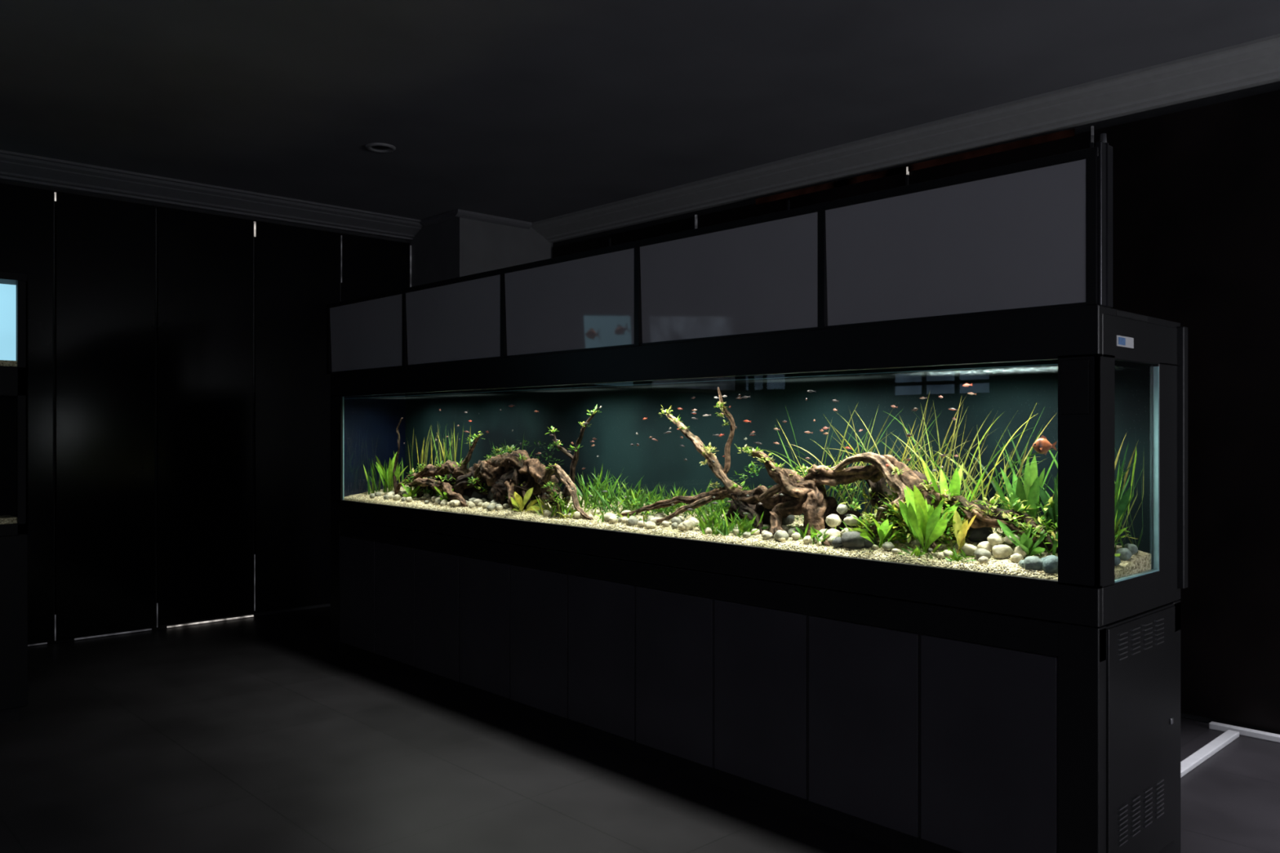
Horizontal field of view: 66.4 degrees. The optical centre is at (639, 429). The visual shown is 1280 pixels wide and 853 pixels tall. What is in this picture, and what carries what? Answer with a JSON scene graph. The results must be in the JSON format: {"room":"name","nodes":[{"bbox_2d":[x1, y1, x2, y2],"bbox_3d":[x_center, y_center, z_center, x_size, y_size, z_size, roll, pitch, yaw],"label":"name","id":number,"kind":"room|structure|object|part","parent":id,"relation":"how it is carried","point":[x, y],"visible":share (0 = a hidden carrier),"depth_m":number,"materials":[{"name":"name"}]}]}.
{"room":"aquarium room","nodes":[
{"label":"aquarium room","id":0,"kind":"room"},
{"bbox_2d":[0,179,409,644],"bbox_3d":[-4.488,-0.170,6.601,8.750,3.340,0.100,0,0,-43],"label":"wall","id":1,"kind":"structure","parent":0,"point":[55,189],"depth_m":7.35,"materials":[{"name":"paint"}]},
{"bbox_2d":[0,182,409,642],"bbox_3d":[-4.586,-0.100,6.403,6.918,3.140,0.030,0,0,-43],"label":"panels","id":2,"kind":"object","parent":1,"relation":"attached to","point":[244,384],"visible":0.77,"depth_m":7.41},
{"bbox_3d":[-4.361,-0.100,6.620,0.684,3.140,0.023,0,0,-43],"label":"panel","id":3,"kind":"part","parent":2,"relation":"part of","materials":[{"name":"black"}]},
{"bbox_2d":[27,642,47,646],"bbox_3d":[-4.379,1.490,6.581,0.680,0.008,0.008,0,0,-43],"label":"daylight gap","id":4,"kind":"object","parent":2,"relation":"attached to","point":[44,642],"visible":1,"depth_m":6.78,"materials":[{"name":"grey"}]},
{"bbox_2d":[54,614,56,640],"bbox_3d":[-4.095,1.390,6.849,0.006,0.180,0.008,0,0,-43],"label":"daylight gap","id":5,"kind":"object","parent":2,"relation":"attached to","point":[55,615],"visible":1,"depth_m":6.85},
{"bbox_3d":[-3.863,-0.100,7.091,0.654,3.140,0.023,0,0,-43],"label":"panel","id":6,"kind":"part","parent":2,"relation":"part of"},
{"bbox_2d":[74,628,151,639],"bbox_3d":[-3.823,1.489,7.106,0.510,0.010,0.008,0,0,-43],"label":"daylight gap","id":7,"kind":"object","parent":2,"relation":"attached to","point":[148,628],"visible":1,"depth_m":7.10,"materials":[{"name":"grey"}]},
{"bbox_2d":[156,603,157,627],"bbox_3d":[-3.609,1.390,7.309,0.006,0.180,0.008,0,0,-43],"label":"daylight gap","id":8,"kind":"object","parent":2,"relation":"attached to","point":[157,603],"visible":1,"depth_m":7.30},
{"bbox_3d":[-3.355,-0.100,7.572,0.714,3.140,0.023,0,0,-43],"label":"panel","id":9,"kind":"part","parent":2,"relation":"part of","materials":[{"name":"black"}]},
{"bbox_2d":[167,615,253,627],"bbox_3d":[-3.322,1.488,7.580,0.650,0.011,0.008,0,0,-43],"label":"daylight gap","id":10,"kind":"object","parent":2,"relation":"attached to","point":[246,615],"visible":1,"depth_m":7.57,"materials":[{"name":"white"}]},
{"bbox_2d":[253,554,255,610],"bbox_3d":[-3.078,1.225,7.811,0.005,0.450,0.008,0,0,-43],"label":"daylight gap","id":11,"kind":"object","parent":2,"relation":"attached to","point":[254,554],"visible":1,"depth_m":7.81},
{"bbox_2d":[253,221,255,236],"bbox_3d":[-3.078,-1.600,7.811,0.014,0.120,0.008,0,0,-43],"label":"daylight gap","id":12,"kind":"object","parent":2,"relation":"attached to","point":[254,221],"visible":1,"depth_m":7.81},
{"bbox_3d":[-2.821,-0.100,8.077,0.724,3.140,0.023,0,0,-43],"label":"panel","id":13,"kind":"part","parent":2,"relation":"part of","materials":[{"name":"black wood"}]},
{"bbox_2d":[341,235,342,282],"bbox_3d":[-2.541,-1.450,8.319,0.008,0.400,0.008,0,0,-43],"label":"daylight gap","id":14,"kind":"object","parent":2,"relation":"attached to","point":[341,235],"visible":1,"depth_m":8.32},
{"bbox_3d":[-2.312,-0.100,8.558,0.644,3.140,0.023,0,0,-43],"label":"panel","id":15,"kind":"part","parent":2,"relation":"part of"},
{"bbox_2d":[409,245,411,287],"bbox_3d":[-2.057,-1.450,8.776,0.010,0.400,0.008,0,0,-43],"label":"daylight gap","id":16,"kind":"object","parent":2,"relation":"attached to","point":[410,246],"visible":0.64,"depth_m":8.77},
{"bbox_2d":[0,149,423,240],"bbox_3d":[-4.724,-1.770,6.122,7.548,0.139,0.270,0,0,-43],"label":"trim","id":17,"kind":"structure","parent":1,"relation":"attached to","point":[15,166],"depth_m":7.37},
{"bbox_2d":[409,217,553,286],"bbox_3d":[-1.432,-0.170,8.864,0.999,3.339,0.809,0,0,-43],"label":"pillar","id":18,"kind":"structure","parent":0,"point":[460,246],"depth_m":8.49,"materials":[{"name":"grey paint"}]},
{"bbox_2d":[421,209,457,226],"bbox_3d":[-1.718,-1.812,8.402,0.050,0.053,0.530,0,0,-43],"label":"trim","id":19,"kind":"structure","parent":18,"relation":"attached to","point":[448,215],"depth_m":8.39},
{"bbox_2d":[454,208,532,229],"bbox_3d":[-1.256,-1.812,8.438,0.770,0.053,0.050,0,0,-43],"label":"trim","id":20,"kind":"structure","parent":18,"relation":"attached to","point":[458,212],"depth_m":8.41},
{"bbox_2d":[0,0,1279,222],"bbox_3d":[-0.733,-1.890,2.631,8.750,0.100,11.030,0,0,-43],"label":"ceiling","id":21,"kind":"structure","parent":0,"point":[532,111],"depth_m":5.17,"materials":[{"name":"paint"}]},
{"bbox_2d":[365,142,395,152],"bbox_3d":[-1.690,-1.833,6.371,0.190,0.014,0.190,0,0,-43],"label":"recessed light","id":22,"kind":"object","parent":21,"relation":"in","point":[375,147],"visible":1,"depth_m":6.35,"materials":[{"name":"paint"}]},
{"bbox_2d":[0,606,1279,852],"bbox_3d":[-0.733,1.550,2.631,8.750,0.100,11.030,0,0,-43],"label":"floor","id":23,"kind":"structure","parent":0,"point":[248,735],"depth_m":4.30,"materials":[{"name":"concrete"}]},
{"bbox_2d":[0,271,27,724],"bbox_3d":[-4.043,0.350,4.469,2.065,2.300,0.450,0,0,-43],"label":"rack","id":24,"kind":"object","parent":23,"relation":"on","point":[13,285],"visible":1,"depth_m":5.00,"materials":[{"name":"black metal"}]},
{"bbox_2d":[0,365,26,396],"bbox_3d":[-4.043,-0.245,4.469,2.065,0.150,0.450,0,0,-43],"label":"shelf","id":25,"kind":"object","parent":24,"relation":"attached to","point":[13,379],"depth_m":4.97,"materials":[{"name":"black wood"}]},
{"bbox_2d":[0,523,26,536],"bbox_3d":[-4.043,0.510,4.469,2.065,0.060,0.450,0,0,-43],"label":"shelf","id":26,"kind":"object","parent":24,"relation":"attached to","point":[6,529],"depth_m":4.97,"materials":[{"name":"black"}]},
{"bbox_3d":[-3.169,-0.110,5.014,0.045,1.300,0.040,0,0,-43],"label":"post","id":27,"kind":"part","parent":24,"relation":"part of","materials":[{"name":"black metal"}]},
{"bbox_2d":[330,517,1180,852],"bbox_3d":[-0.094,1.047,4.982,0.710,0.905,5.032,0,0,-43],"label":"base cabinet","id":28,"kind":"object","parent":23,"relation":"on","point":[901,725],"depth_m":3.68,"materials":[{"name":"black wood"}]},
{"bbox_2d":[330,304,1187,626],"bbox_3d":[-0.090,0.108,4.980,0.728,0.967,5.040,0,0,-43],"label":"aquarium tank","id":29,"kind":"object","parent":28,"relation":"on","point":[1105,374],"visible":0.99,"depth_m":3.88,"materials":[{"name":"glass"}]},
{"bbox_3d":[-2.023,0.126,6.514,0.012,0.703,0.155,0,0,-43],"label":"post","id":30,"kind":"part","parent":29,"relation":"part of","materials":[{"name":"black metal"}]},
{"bbox_2d":[404,382,976,524],"bbox_3d":[-0.130,0.097,4.852,0.388,0.531,3.753,0,0,-43],"label":"school","id":31,"kind":"object","parent":29,"relation":"in","point":[966,384],"visible":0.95,"depth_m":4.19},
{"bbox_3d":[-0.345,-0.295,4.753,0.030,0.159,5.020,0,0,-43],"label":"rail","id":32,"kind":"part","parent":29,"relation":"part of","materials":[{"name":"black metal"}]},
{"bbox_3d":[-0.345,0.529,4.753,0.030,0.125,5.020,0,0,-43],"label":"rail","id":33,"kind":"part","parent":29,"relation":"part of","materials":[{"name":"black metal"}]},
{"bbox_2d":[326,133,1112,374],"bbox_3d":[-0.338,-0.630,4.785,0.096,0.520,5.083,0,0,-43],"label":"cabinet","id":34,"kind":"object","parent":29,"relation":"on","point":[1037,233],"depth_m":3.75,"materials":[{"name":"black wood"}]},
{"bbox_2d":[343,484,1151,580],"bbox_3d":[-0.131,0.423,4.872,0.466,0.154,4.860,0,0,-43],"label":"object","id":35,"kind":"object","parent":29,"relation":"in","point":[1139,562],"visible":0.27,"depth_m":3.76,"materials":[{"name":"beige gravel"}]},
{"bbox_2d":[363,451,404,494],"bbox_3d":[-1.691,0.291,6.532,0.301,0.293,0.265,0,0,-43],"label":"grass","id":36,"kind":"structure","parent":35,"relation":"on","point":[381,477],"depth_m":6.50,"materials":[{"name":"green plant"}]},
{"bbox_2d":[375,452,407,492],"bbox_3d":[-1.624,0.286,6.376,0.172,0.276,0.240,0,0,-43],"label":"plant","id":37,"kind":"object","parent":35,"relation":"on","point":[388,480],"visible":0.9,"depth_m":6.36,"materials":[{"name":"green plant"}]},
{"bbox_2d":[404,475,413,484],"label":"plants","id":38,"kind":"object","parent":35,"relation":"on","point":[406,475],"depth_m":6.09,"materials":[{"name":"green plant"}]},
{"bbox_2d":[401,483,422,498],"bbox_3d":[-1.405,0.383,6.028,0.140,0.103,0.119,0,0,20],"label":"plant","id":39,"kind":"object","parent":35,"relation":"on","point":[410,491],"visible":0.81,"depth_m":6.02,"materials":[{"name":"green plant"}]},
{"bbox_2d":[419,486,443,496],"label":"plants","id":40,"kind":"object","parent":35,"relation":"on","point":[427,491],"depth_m":5.95,"materials":[{"name":"green plant"}]},
{"bbox_2d":[406,425,470,488],"bbox_3d":[-1.301,0.174,6.280,0.188,0.455,0.703,0,0,-43],"label":"grass","id":41,"kind":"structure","parent":35,"relation":"on","point":[449,456],"depth_m":6.31,"materials":[{"name":"green plant"}]},
{"bbox_2d":[434,486,453,500],"bbox_3d":[-1.121,0.385,5.731,0.146,0.105,0.158,0,0,-43],"label":"plant","id":42,"kind":"object","parent":35,"relation":"on","point":[445,497],"visible":0.52,"depth_m":5.71,"materials":[{"name":"green plant"}]},
{"bbox_2d":[392,407,598,519],"bbox_3d":[-0.832,0.186,5.616,0.381,0.590,2.117,0,0,-43],"label":"driftwood root","id":43,"kind":"object","parent":35,"relation":"on","point":[496,473],"visible":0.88,"depth_m":5.41,"materials":[{"name":"brown wood"}]},
{"bbox_2d":[475,483,491,493],"label":"plants","id":44,"kind":"object","parent":43,"relation":"on","point":[479,487],"depth_m":5.56,"materials":[{"name":"green plant"}]},
{"bbox_2d":[400,404,598,508],"bbox_3d":[-0.879,0.139,5.497,0.190,0.528,1.832,0,0,-43],"label":"plants","id":45,"kind":"object","parent":43,"relation":"on","point":[510,450],"visible":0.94,"depth_m":5.35,"materials":[{"name":"green plant"}]},
{"bbox_2d":[489,442,512,455],"label":"plants","id":46,"kind":"object","parent":43,"relation":"on","point":[501,442],"depth_m":5.78,"materials":[{"name":"green plant"}]},
{"bbox_2d":[488,435,534,457],"bbox_3d":[-0.761,0.200,5.787,0.109,0.374,0.524,0,0,-43],"label":"grass","id":47,"kind":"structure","parent":35,"relation":"on","point":[523,436],"depth_m":5.74,"materials":[{"name":"green plant"}]},
{"bbox_2d":[510,487,542,512],"bbox_3d":[-0.595,0.375,5.161,0.192,0.133,0.163,0,0,7],"label":"plant","id":48,"kind":"object","parent":35,"relation":"on","point":[518,500],"visible":0.95,"depth_m":5.15,"materials":[{"name":"green plant"}]},
{"bbox_2d":[533,440,562,465],"label":"plants","id":49,"kind":"object","parent":35,"relation":"on","point":[550,447],"depth_m":5.45,"materials":[{"name":"green plant"}]},
{"bbox_2d":[530,496,594,518],"bbox_3d":[-0.392,0.385,4.934,0.126,0.129,0.448,0,0,-43],"label":"dwarf sagittaria","id":50,"kind":"object","parent":35,"relation":"on","point":[571,511],"visible":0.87,"depth_m":4.91,"materials":[{"name":"green plant"}]},
{"bbox_2d":[568,466,642,509],"bbox_3d":[-0.233,0.298,5.105,0.241,0.245,0.518,0,0,-43],"label":"dwarf sagittaria","id":51,"kind":"object","parent":35,"relation":"on","point":[598,486],"visible":0.71,"depth_m":5.11,"materials":[{"name":"green plant"}]},
{"bbox_2d":[593,507,648,528],"bbox_3d":[-0.086,0.414,4.582,0.080,0.081,0.414,0,0,-43],"label":"dwarf sagittaria","id":52,"kind":"object","parent":35,"relation":"on","point":[602,514],"visible":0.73,"depth_m":4.62,"materials":[{"name":"green plant"}]},
{"bbox_2d":[586,492,656,516],"label":"plants","id":53,"kind":"object","parent":35,"relation":"on","point":[635,505],"depth_m":4.86,"materials":[{"name":"green plant"}]},
{"bbox_2d":[591,478,702,515],"bbox_3d":[0.035,0.333,4.805,0.273,0.179,0.671,0,0,-43],"label":"dwarf sagittaria","id":54,"kind":"object","parent":35,"relation":"on","point":[642,500],"visible":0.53,"depth_m":4.82,"materials":[{"name":"green plant"}]},
{"bbox_2d":[642,498,679,516],"label":"plants","id":55,"kind":"object","parent":35,"relation":"on","point":[669,507],"depth_m":4.58,"materials":[{"name":"green plant"}]},
{"bbox_2d":[682,510,703,519],"label":"plants","id":56,"kind":"object","parent":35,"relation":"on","point":[688,510],"depth_m":4.35,"materials":[{"name":"green plant"}]},
{"bbox_2d":[663,477,754,519],"bbox_3d":[0.371,0.322,4.457,0.570,0.184,0.269,0,0,44],"label":"dwarf sagittaria","id":57,"kind":"object","parent":35,"relation":"on","point":[704,507],"visible":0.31,"depth_m":4.48,"materials":[{"name":"green plant"}]},
{"bbox_2d":[706,498,728,519],"label":"plants","id":58,"kind":"object","parent":35,"relation":"on","point":[709,505],"depth_m":4.43,"materials":[{"name":"green plant"}]},
{"bbox_2d":[693,505,768,537],"bbox_3d":[0.365,0.389,4.111,0.120,0.133,0.398,0,0,-43],"label":"dwarf sagittaria","id":59,"kind":"object","parent":35,"relation":"on","point":[747,525],"visible":0.96,"depth_m":4.10,"materials":[{"name":"green plant"}]},
{"bbox_2d":[733,471,749,489],"label":"plants","id":60,"kind":"object","parent":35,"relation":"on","point":[747,486],"depth_m":4.42,"materials":[{"name":"green plant"}]},
{"bbox_2d":[347,484,1139,576],"bbox_3d":[-0.126,0.402,4.856,0.448,0.112,4.774,0,0,-43],"label":"gravel","id":61,"kind":"object","parent":35,"relation":"on","point":[708,535],"visible":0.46,"depth_m":4.14,"materials":[{"name":"gravel"}]},
{"bbox_2d":[743,461,763,477],"label":"plants","id":62,"kind":"object","parent":35,"relation":"on","point":[752,464],"depth_m":4.31,"materials":[{"name":"green plant"}]},
{"bbox_2d":[369,490,1137,573],"bbox_3d":[-0.115,0.376,4.699,4.582,0.171,0.402,0,0,45],"label":"river pebbles","id":63,"kind":"object","parent":35,"relation":"on","point":[990,543],"visible":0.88,"depth_m":3.73,"materials":[{"name":"stone"}]},
{"bbox_2d":[787,463,808,477],"label":"plants","id":64,"kind":"object","parent":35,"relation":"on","point":[797,468],"depth_m":4.17,"materials":[{"name":"green plant"}]},
{"bbox_2d":[791,524,840,546],"bbox_3d":[0.682,0.407,3.780,0.074,0.088,0.235,0,0,-43],"label":"dwarf sagittaria","id":65,"kind":"object","parent":35,"relation":"on","point":[814,533],"visible":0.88,"depth_m":3.78,"materials":[{"name":"green plant"}]},
{"bbox_2d":[750,402,923,515],"bbox_3d":[0.830,0.143,4.042,0.793,0.514,0.238,0,0,37],"label":"grass","id":66,"kind":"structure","parent":35,"relation":"on","point":[873,446],"depth_m":4.06,"materials":[{"name":"green plant"}]},
{"bbox_2d":[617,386,1057,552],"bbox_3d":[0.663,0.144,3.982,2.093,0.663,0.332,0,0,45],"label":"driftwood root","id":67,"kind":"object","parent":35,"relation":"on","point":[808,496],"visible":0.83,"depth_m":3.88,"materials":[{"name":"brown wood"}]},
{"bbox_2d":[657,401,1045,538],"bbox_3d":[0.712,0.118,3.876,0.143,0.486,1.798,0,0,-43],"label":"plants","id":68,"kind":"object","parent":67,"relation":"on","point":[926,486],"visible":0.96,"depth_m":3.97,"materials":[{"name":"green plant"}]},
{"bbox_2d":[831,484,857,505],"label":"plants","id":69,"kind":"object","parent":35,"relation":"on","point":[842,486],"depth_m":4.01,"materials":[{"name":"green plant"}]},
{"bbox_2d":[853,517,912,547],"bbox_3d":[0.888,0.378,3.589,0.163,0.117,0.254,0,0,-43],"label":"plant","id":70,"kind":"object","parent":35,"relation":"on","point":[884,530],"visible":0.88,"depth_m":3.57,"materials":[{"name":"green plant"}]},
{"bbox_2d":[893,513,915,537],"bbox_3d":[1.019,0.336,3.600,0.216,0.122,0.144,0,0,-43],"label":"plant","id":71,"kind":"object","parent":35,"relation":"on","point":[895,514],"visible":0.22,"depth_m":3.58,"materials":[{"name":"green plant"}]},
{"bbox_2d":[898,484,959,553],"bbox_3d":[1.022,0.316,3.459,0.179,0.247,0.231,0,0,-43],"label":"plant","id":72,"kind":"object","parent":35,"relation":"on","point":[924,522],"visible":0.98,"depth_m":3.42,"materials":[{"name":"green plant"}]},
{"bbox_2d":[898,543,976,563],"bbox_3d":[1.036,0.428,3.377,0.079,0.058,0.291,0,0,-43],"label":"dwarf sagittaria","id":73,"kind":"object","parent":35,"relation":"on","point":[917,550],"visible":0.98,"depth_m":3.36,"materials":[{"name":"green plant"}]},
{"bbox_2d":[825,393,1055,531],"bbox_3d":[1.113,0.121,3.740,0.280,0.544,1.080,0,0,-37],"label":"grass","id":74,"kind":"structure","parent":35,"relation":"on","point":[950,450],"depth_m":3.68,"materials":[{"name":"green plant"}]},
{"bbox_2d":[920,457,984,537],"bbox_3d":[1.124,0.253,3.539,0.205,0.301,0.190,0,0,-30],"label":"plant","id":75,"kind":"object","parent":35,"relation":"on","point":[954,487],"visible":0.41,"depth_m":3.53,"materials":[{"name":"green plant"}]},
{"bbox_2d":[952,509,976,553],"bbox_3d":[1.107,0.360,3.363,0.048,0.159,0.137,0,0,-3],"label":"plant","id":76,"kind":"object","parent":35,"relation":"on","point":[960,535],"visible":0.93,"depth_m":3.38,"materials":[{"name":"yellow plant"}]},
{"bbox_2d":[839,487,1135,547],"bbox_3d":[1.192,0.318,3.469,1.014,0.223,0.294,0,0,39],"label":"plants","id":77,"kind":"object","parent":35,"relation":"on","point":[868,522],"visible":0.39,"depth_m":3.48,"materials":[{"name":"green plant"}]},
{"bbox_2d":[992,455,1047,524],"bbox_3d":[1.344,0.245,3.387,0.153,0.312,0.182,0,0,-18],"label":"plant","id":78,"kind":"object","parent":35,"relation":"on","point":[1029,492],"visible":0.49,"depth_m":3.38,"materials":[{"name":"green plant"}]},
{"bbox_2d":[996,519,1047,558],"bbox_3d":[1.267,0.369,3.272,0.133,0.129,0.209,0,0,-25],"label":"plant","id":79,"kind":"object","parent":35,"relation":"on","point":[1026,544],"visible":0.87,"depth_m":3.24,"materials":[{"name":"green plant"}]},
{"bbox_2d":[933,430,1143,554],"bbox_3d":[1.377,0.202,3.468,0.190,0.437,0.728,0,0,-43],"label":"grass","id":80,"kind":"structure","parent":35,"relation":"on","point":[1021,469],"depth_m":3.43,"materials":[{"name":"green plant"}]},
{"bbox_2d":[1039,472,1057,534],"bbox_3d":[1.431,0.261,3.287,0.155,0.302,0.249,0,0,-3],"label":"plant","id":81,"kind":"object","parent":35,"relation":"on","point":[1052,513],"visible":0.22,"depth_m":3.32,"materials":[{"name":"green plant"}]},
{"bbox_2d":[999,515,1128,556],"bbox_3d":[1.408,0.355,3.286,0.207,0.163,0.420,0,0,-43],"label":"dwarf sagittaria","id":82,"kind":"object","parent":35,"relation":"on","point":[1055,543],"visible":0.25,"depth_m":3.24,"materials":[{"name":"green plant"}]},
{"bbox_2d":[1115,485,1131,523],"bbox_3d":[1.558,0.281,3.256,0.106,0.265,0.139,0,0,10],"label":"plant","id":83,"kind":"object","parent":35,"relation":"on","point":[1123,502],"visible":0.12,"depth_m":3.20,"materials":[{"name":"green plant"}]},
{"bbox_3d":[0.043,0.100,5.037,0.015,0.800,4.860,0,0,-43],"label":"background panel","id":84,"kind":"part","parent":29,"relation":"part of","materials":[{"name":"teal glass"}]},
{"bbox_2d":[1032,435,1056,455],"bbox_3d":[1.333,0.052,3.226,0.070,0.067,0.032,0,0,-2],"label":"fish","id":85,"kind":"object","parent":29,"relation":"in","point":[1042,446],"visible":1,"depth_m":3.22},
{"bbox_3d":[1.331,0.126,2.967,0.012,0.703,0.122,0,0,-43],"label":"post","id":86,"kind":"part","parent":29,"relation":"part of","materials":[{"name":"black metal"}]},
{"bbox_2d":[1118,337,1125,345],"bbox_3d":[1.496,-0.274,3.035,0.055,0.023,0.001,0,0,-43],"label":"print","id":87,"kind":"object","parent":29,"relation":"attached to","point":[1122,340],"depth_m":3.03},
{"bbox_3d":[1.627,-0.283,3.184,0.680,0.134,0.030,0,0,-43],"label":"rail","id":88,"kind":"part","parent":29,"relation":"part of","materials":[{"name":"black metal"}]},
{"bbox_3d":[-0.087,-0.352,4.997,0.680,0.035,5.016,0,0,-43],"label":"lid","id":89,"kind":"part","parent":29,"relation":"part of","materials":[{"name":"black paint"}]},
{"bbox_3d":[1.627,0.532,3.184,0.680,0.120,0.030,0,0,-43],"label":"rail","id":90,"kind":"part","parent":29,"relation":"part of","materials":[{"name":"black metal"}]},
{"bbox_3d":[1.798,0.126,3.345,0.210,0.703,0.030,0,0,-43],"label":"post","id":91,"kind":"part","parent":29,"relation":"part of","materials":[{"name":"black metal"}]},
{"bbox_2d":[1180,721,1279,777],"bbox_3d":[3.786,1.485,2.892,1.475,0.030,4.200,0,0,-43],"label":"metal frame","id":92,"kind":"object","parent":23,"relation":"on","point":[1231,733],"visible":0.68,"depth_m":4.67,"materials":[{"name":"white metal"}]},
{"bbox_2d":[553,80,1279,734],"bbox_3d":[2.409,-0.170,5.602,0.100,3.340,10.830,0,0,-43],"label":"wall","id":93,"kind":"structure","parent":0,"point":[1272,86],"depth_m":5.37,"materials":[{"name":"paint"}]},
{"bbox_2d":[531,33,1279,242],"bbox_3d":[2.553,-1.770,5.180,0.270,0.139,10.018,0,0,-43],"label":"trim","id":94,"kind":"structure","parent":93,"relation":"attached to","point":[1254,63],"depth_m":5.79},
{"bbox_2d":[552,89,1279,732],"bbox_3d":[2.625,-0.090,5.262,0.035,3.120,9.948,0,0,-43],"label":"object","id":95,"kind":"structure","parent":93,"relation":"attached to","point":[1196,191],"depth_m":4.96,"materials":[{"name":"black"}]},
{"bbox_3d":[-0.517,-0.090,8.595,0.020,3.120,0.788,0,0,-43],"label":"panel","id":96,"kind":"part","parent":95,"relation":"part of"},
{"bbox_3d":[0.102,-0.090,7.941,0.020,3.120,0.988,0,0,-43],"label":"panel","id":97,"kind":"part","parent":95,"relation":"part of","materials":[{"name":"black wood"}]},
{"bbox_2d":[694,214,697,228],"bbox_3d":[0.434,-1.595,7.564,0.014,0.130,0.015,0,0,-43],"label":"daylight gap","id":98,"kind":"object","parent":95,"relation":"attached to","point":[695,215],"visible":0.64,"depth_m":7.56,"materials":[{"name":"grey"}]},
{"bbox_3d":[0.754,-0.090,7.251,0.020,3.120,0.888,0,0,-43],"label":"panel","id":99,"kind":"part","parent":95,"relation":"part of","materials":[{"name":"black wood"}]},
{"bbox_3d":[1.390,-0.090,6.579,0.020,3.120,0.938,0,0,-43],"label":"panel","id":100,"kind":"part","parent":95,"relation":"part of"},
{"bbox_2d":[906,166,908,174],"bbox_3d":[1.703,-1.645,6.221,0.014,0.050,0.010,0,0,-43],"label":"daylight gap","id":101,"kind":"object","parent":95,"relation":"attached to","point":[907,167],"visible":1,"depth_m":6.22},
{"bbox_2d":[755,128,1075,204],"bbox_3d":[1.636,-1.660,6.296,0.009,0.040,2.300,0,0,-43],"label":"valance gap","id":102,"kind":"object","parent":95,"relation":"attached to","point":[1071,132],"visible":1,"depth_m":6.12,"materials":[{"name":"black"}]},
{"bbox_3d":[2.111,-0.090,5.816,0.020,3.120,1.138,0,0,-43],"label":"panel","id":103,"kind":"part","parent":95,"relation":"part of","materials":[{"name":"black wood"}]},
{"bbox_2d":[1091,125,1093,135],"bbox_3d":[2.493,-1.625,5.386,0.014,0.090,0.010,0,0,-43],"label":"daylight gap","id":104,"kind":"object","parent":95,"relation":"attached to","point":[1092,126],"visible":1,"depth_m":5.38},
{"bbox_3d":[2.929,-0.090,4.951,0.020,3.120,1.218,0,0,-43],"label":"panel","id":105,"kind":"part","parent":95,"relation":"part of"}
]}

